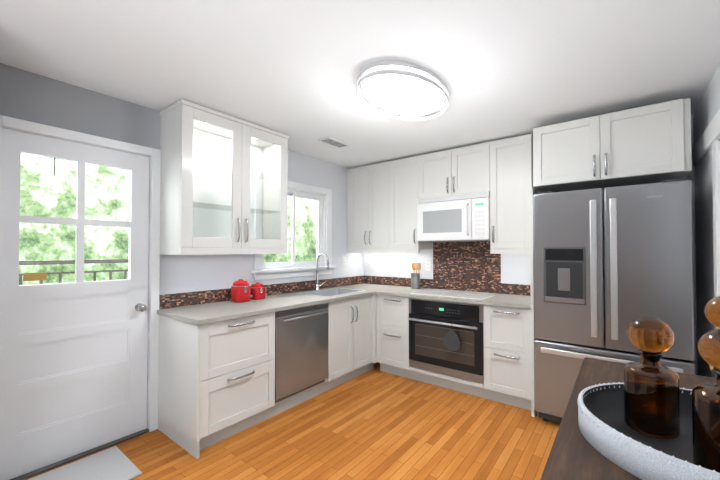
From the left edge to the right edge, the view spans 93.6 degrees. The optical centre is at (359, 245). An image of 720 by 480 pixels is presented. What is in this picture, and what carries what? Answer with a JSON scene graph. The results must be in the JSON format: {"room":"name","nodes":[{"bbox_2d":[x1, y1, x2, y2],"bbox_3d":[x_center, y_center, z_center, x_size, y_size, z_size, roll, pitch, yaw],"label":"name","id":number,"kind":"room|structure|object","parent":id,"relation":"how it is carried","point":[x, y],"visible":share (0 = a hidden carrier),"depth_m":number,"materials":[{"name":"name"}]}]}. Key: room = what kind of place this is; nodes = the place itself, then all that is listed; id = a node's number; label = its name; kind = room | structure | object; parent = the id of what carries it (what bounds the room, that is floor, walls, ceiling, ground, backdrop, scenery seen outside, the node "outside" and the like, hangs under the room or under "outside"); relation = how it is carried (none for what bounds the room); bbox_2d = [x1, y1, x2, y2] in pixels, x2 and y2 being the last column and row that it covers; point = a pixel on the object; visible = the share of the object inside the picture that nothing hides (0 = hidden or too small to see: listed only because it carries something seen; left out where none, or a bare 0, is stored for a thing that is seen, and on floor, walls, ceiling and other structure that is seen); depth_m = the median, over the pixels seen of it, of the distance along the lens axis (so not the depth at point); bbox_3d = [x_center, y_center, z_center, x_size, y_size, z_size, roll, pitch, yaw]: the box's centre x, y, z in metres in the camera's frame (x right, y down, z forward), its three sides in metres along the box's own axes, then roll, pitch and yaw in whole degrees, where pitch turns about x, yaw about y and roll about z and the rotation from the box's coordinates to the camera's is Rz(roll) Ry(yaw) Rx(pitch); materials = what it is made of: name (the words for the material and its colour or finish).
{"room":"kitchen","nodes":[
{"label":"kitchen","id":0,"kind":"room"},
{"bbox_2d":[0,63,363,294],"bbox_3d":[-1.679,0.182,2.639,0.150,2.480,5.750,-1,-1,38],"label":"wall","id":1,"kind":"structure","parent":0,"point":[31,97],"depth_m":2.65,"materials":[{"name":"paint"}]},
{"bbox_2d":[0,128,148,479],"bbox_3d":[-1.874,0.355,2.287,0.121,2.094,0.806,-1,-1,38],"label":"entry door","id":2,"kind":"structure","parent":1,"relation":"in","point":[73,367],"depth_m":2.25,"materials":[{"name":"white paint"}]},
{"bbox_2d":[0,115,160,479],"bbox_3d":[-1.911,0.332,2.322,0.170,2.170,0.920,-1,-1,38],"label":"door frame","id":3,"kind":"structure","parent":1,"relation":"attached to","point":[25,126],"depth_m":2.59,"materials":[{"name":"white wood"}]},
{"bbox_2d":[160,99,288,254],"bbox_3d":[-1.115,-0.484,2.917,0.404,1.120,0.987,-1,-1,38],"label":"upper cabinet","id":4,"kind":"object","parent":1,"relation":"attached to","point":[213,163],"visible":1,"depth_m":2.84,"materials":[{"name":"white wood"}]},
{"bbox_2d":[159,276,362,308],"bbox_3d":[-0.757,0.461,3.683,0.011,0.111,2.657,-1,-1,38],"label":"backsplash","id":5,"kind":"structure","parent":1,"relation":"attached to","point":[166,301],"depth_m":3.10,"materials":[{"name":"tile"}]},
{"bbox_2d":[251,174,335,279],"bbox_3d":[-0.739,-0.175,3.801,0.215,1.050,1.170,-1,-1,38],"label":"sliding window","id":6,"kind":"structure","parent":1,"relation":"in","point":[292,194],"depth_m":3.84,"materials":[{"name":"white"}]},
{"bbox_2d":[342,256,345,264],"bbox_3d":[-0.206,0.200,4.401,0.008,0.116,0.072,-1,-1,38],"label":"electrical outlet","id":7,"kind":"object","parent":1,"relation":"attached to","point":[343,260],"visible":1,"depth_m":4.39,"materials":[{"name":"white plastic"}]},
{"bbox_2d":[24,362,560,479],"bbox_3d":[0.221,1.447,1.046,5.080,0.100,5.900,-1,-1,38],"label":"floor","id":8,"kind":"structure","parent":0,"point":[375,423],"depth_m":2.43,"materials":[{"name":"brown wood"}]},
{"bbox_2d":[28,446,141,479],"bbox_3d":[-1.705,1.405,2.000,0.470,0.012,0.580,-1,-1,38],"label":"rug","id":9,"kind":"object","parent":8,"relation":"on","point":[114,463],"visible":1,"depth_m":2.11,"materials":[{"name":"white fabric"}]},
{"bbox_2d":[330,294,405,371],"bbox_3d":[0.101,1.006,4.255,0.651,0.882,0.684,-1,-1,38],"label":"base cabinet","id":10,"kind":"object","parent":8,"relation":"on","point":[365,331],"depth_m":3.68,"materials":[{"name":"white wood"}]},
{"bbox_2d":[157,253,392,325],"bbox_3d":[-0.508,0.400,3.480,0.656,0.636,2.672,-1,-1,38],"label":"countertop","id":11,"kind":"structure","parent":10,"relation":"on","point":[203,314],"depth_m":2.89,"materials":[{"name":"stone"}]},
{"bbox_2d":[231,279,252,302],"bbox_3d":[-1.071,0.408,3.070,0.154,0.200,0.170,-1,-1,38],"label":"canister","id":12,"kind":"object","parent":11,"relation":"on","point":[240,290],"visible":1,"depth_m":3.01,"materials":[{"name":"red ceramic"}]},
{"bbox_2d":[250,282,266,299],"bbox_3d":[-0.966,0.432,3.221,0.137,0.155,0.153,-1,-1,38],"label":"canister","id":13,"kind":"object","parent":11,"relation":"on","point":[258,290],"visible":0.96,"depth_m":3.17,"materials":[{"name":"red ceramic"}]},
{"bbox_2d":[315,253,328,290],"bbox_3d":[-0.411,0.304,3.895,0.216,0.432,0.133,-1,-1,38],"label":"faucet","id":14,"kind":"object","parent":11,"relation":"on","point":[317,285],"depth_m":3.90,"materials":[{"name":"silver metal"}]},
{"bbox_2d":[296,288,365,296],"bbox_3d":[-0.302,0.619,3.734,0.450,0.207,0.660,-1,-1,38],"label":"sink","id":15,"kind":"object","parent":11,"relation":"in","point":[333,292],"depth_m":3.91,"materials":[{"name":"silver metal"}]},
{"bbox_2d":[275,303,327,402],"bbox_3d":[-0.721,0.933,3.183,0.659,0.767,0.624,-1,-1,38],"label":"dishwasher","id":16,"kind":"object","parent":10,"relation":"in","point":[301,349],"visible":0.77,"depth_m":2.97,"materials":[{"name":"silver metal"}]},
{"bbox_2d":[408,298,483,383],"bbox_3d":[0.986,0.918,3.550,0.772,0.726,0.681,-1,-1,38],"label":"oven","id":17,"kind":"object","parent":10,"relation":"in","point":[430,323],"visible":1,"depth_m":3.31,"materials":[{"name":"silver metal"}]},
{"bbox_2d":[443,323,460,350],"bbox_3d":[0.878,0.870,3.212,0.170,0.262,0.038,-1,-1,38],"label":"pot holder","id":18,"kind":"object","parent":17,"relation":"hanging from","point":[451,341],"visible":1,"depth_m":3.20,"materials":[{"name":"grey"}]},
{"bbox_2d":[377,286,530,308],"bbox_3d":[1.001,0.534,3.578,1.594,0.035,0.662,-1,-1,38],"label":"countertop","id":19,"kind":"structure","parent":10,"relation":"on","point":[501,300],"depth_m":3.32,"materials":[{"name":"stone"}]},
{"bbox_2d":[411,263,420,288],"bbox_3d":[0.675,0.369,4.093,0.120,0.310,0.110,-1,-1,38],"label":"utensil holder","id":20,"kind":"object","parent":19,"relation":"on","point":[415,280],"visible":1,"depth_m":4.06,"materials":[{"name":"silver metal"}]},
{"bbox_2d":[411,289,498,299],"bbox_3d":[1.000,0.510,3.574,0.755,0.010,0.525,-1,-1,38],"label":"cooktop","id":21,"kind":"object","parent":19,"relation":"in","point":[460,294],"visible":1,"depth_m":3.55,"materials":[{"name":"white glass"}]},
{"bbox_2d":[533,178,694,422],"bbox_3d":[1.964,0.499,2.696,0.925,1.846,0.799,-1,-1,38],"label":"refrigerator","id":22,"kind":"object","parent":8,"relation":"on","point":[610,264],"visible":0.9,"depth_m":2.42,"materials":[{"name":"silver metal"}]},
{"bbox_2d":[540,357,715,479],"bbox_3d":[0.771,0.932,0.740,0.565,0.920,1.380,-1,-1,38],"label":"table","id":23,"kind":"object","parent":8,"relation":"on","point":[574,454],"visible":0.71,"depth_m":0.81,"materials":[{"name":"brown wood"}]},
{"bbox_2d":[577,382,719,479],"bbox_3d":[0.797,0.435,0.753,0.529,0.073,0.481,-1,-1,38],"label":"tray","id":24,"kind":"object","parent":23,"relation":"on","point":[608,432],"visible":0.62,"depth_m":0.77,"materials":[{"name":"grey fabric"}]},
{"bbox_2d":[624,317,679,439],"bbox_3d":[0.739,0.325,0.861,0.108,0.283,0.108,-1,-1,38],"label":"bottle","id":25,"kind":"object","parent":24,"relation":"on","point":[651,396],"visible":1,"depth_m":0.83,"materials":[{"name":"orange glass"}]},
{"bbox_2d":[692,296,719,472],"bbox_3d":[0.721,0.280,0.654,0.114,0.366,0.114,-1,-1,38],"label":"bottle","id":26,"kind":"object","parent":24,"relation":"on","point":[706,421],"visible":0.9,"depth_m":0.65,"materials":[{"name":"orange glass"}]},
{"bbox_2d":[0,0,719,168],"bbox_3d":[0.221,-1.133,1.087,5.080,0.100,5.900,-1,-1,38],"label":"ceiling","id":27,"kind":"structure","parent":0,"point":[500,69],"depth_m":1.93,"materials":[{"name":"white paint"}]},
{"bbox_2d":[318,136,349,147],"bbox_3d":[-0.256,-1.039,3.420,0.150,0.012,0.320,-1,-1,38],"label":"ceiling vent","id":28,"kind":"object","parent":27,"relation":"in","point":[334,142],"visible":0.98,"depth_m":3.40,"materials":[{"name":"white metal"}]},
{"bbox_2d":[357,60,448,120],"bbox_3d":[0.304,-1.003,2.300,0.528,0.119,0.814,-1,-1,38],"label":"ceiling light","id":29,"kind":"object","parent":27,"relation":"attached to","point":[402,88],"visible":1,"depth_m":2.14,"materials":[{"name":"white plastic"}]},
{"bbox_2d":[364,114,696,374],"bbox_3d":[1.473,0.199,3.734,3.480,2.480,0.150,-1,-1,38],"label":"wall","id":30,"kind":"structure","parent":0,"point":[515,268],"depth_m":3.85,"materials":[{"name":"white paint"}]},
{"bbox_2d":[347,156,432,249],"bbox_3d":[0.354,-0.481,4.282,1.047,1.058,0.368,-1,-1,38],"label":"upper cabinet","id":31,"kind":"object","parent":30,"relation":"attached to","point":[382,197],"depth_m":4.10,"materials":[{"name":"white wood"}]},
{"bbox_2d":[425,261,430,270],"bbox_3d":[0.831,0.255,4.130,0.072,0.116,0.008,-1,-1,38],"label":"electrical outlet","id":32,"kind":"object","parent":30,"relation":"attached to","point":[427,265],"visible":1,"depth_m":4.13,"materials":[{"name":"white plastic"}]},
{"bbox_2d":[363,241,530,295],"bbox_3d":[0.952,0.241,4.033,2.224,0.564,0.011,-1,-1,38],"label":"backsplash","id":33,"kind":"structure","parent":30,"relation":"attached to","point":[473,266],"depth_m":3.84,"materials":[{"name":"tile"}]},
{"bbox_2d":[419,142,490,198],"bbox_3d":[1.080,-0.773,3.722,0.792,0.493,0.368,-1,-1,38],"label":"upper cabinet","id":34,"kind":"object","parent":30,"relation":"attached to","point":[467,169],"depth_m":3.54,"materials":[{"name":"white wood"}]},
{"bbox_2d":[417,191,489,241],"bbox_3d":[1.056,-0.283,3.683,0.784,0.478,0.443,-1,-1,38],"label":"microwave","id":35,"kind":"object","parent":34,"relation":"attached to","point":[459,218],"visible":1,"depth_m":3.52,"materials":[{"name":"white plastic"}]},
{"bbox_2d":[490,134,539,249],"bbox_3d":[1.541,-0.496,3.360,0.375,1.058,0.368,-1,-1,38],"label":"upper cabinet","id":36,"kind":"object","parent":30,"relation":"attached to","point":[511,158],"depth_m":3.22,"materials":[{"name":"white wood"}]},
{"bbox_2d":[533,98,691,191],"bbox_3d":[2.017,-0.736,2.784,0.956,0.490,0.698,-1,-1,38],"label":"upper cabinet","id":37,"kind":"object","parent":30,"relation":"attached to","point":[648,144],"visible":1,"depth_m":2.51,"materials":[{"name":"white wood"}]},
{"bbox_2d":[693,63,719,377],"bbox_3d":[1.022,0.147,0.443,0.150,2.480,5.600,-1,-1,38],"label":"wall","id":38,"kind":"structure","parent":0,"point":[707,109],"depth_m":2.39,"materials":[{"name":"white paint"}]},
{"bbox_2d":[693,109,719,328],"bbox_3d":[2.105,0.322,1.853,0.174,2.175,1.740,-1,-1,38],"label":"door frame","id":39,"kind":"structure","parent":38,"relation":"attached to","point":[708,140],"depth_m":2.02,"materials":[{"name":"white wood"}]},
{"label":"outside","id":40,"kind":"structure","parent":0,"visible":0},
{"bbox_2d":[19,259,127,284],"bbox_3d":[-2.859,0.835,2.691,1.770,1.375,3.000,-1,-1,38],"label":"railing","id":41,"kind":"object","parent":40,"point":[68,262],"depth_m":3.66,"materials":[{"name":"grey wood"}]},
{"bbox_2d":[19,153,315,284],"bbox_3d":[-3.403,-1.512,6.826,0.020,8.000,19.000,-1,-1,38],"label":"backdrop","id":42,"kind":"structure","parent":40,"point":[50,182],"depth_m":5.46,"materials":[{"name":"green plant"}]}
]}

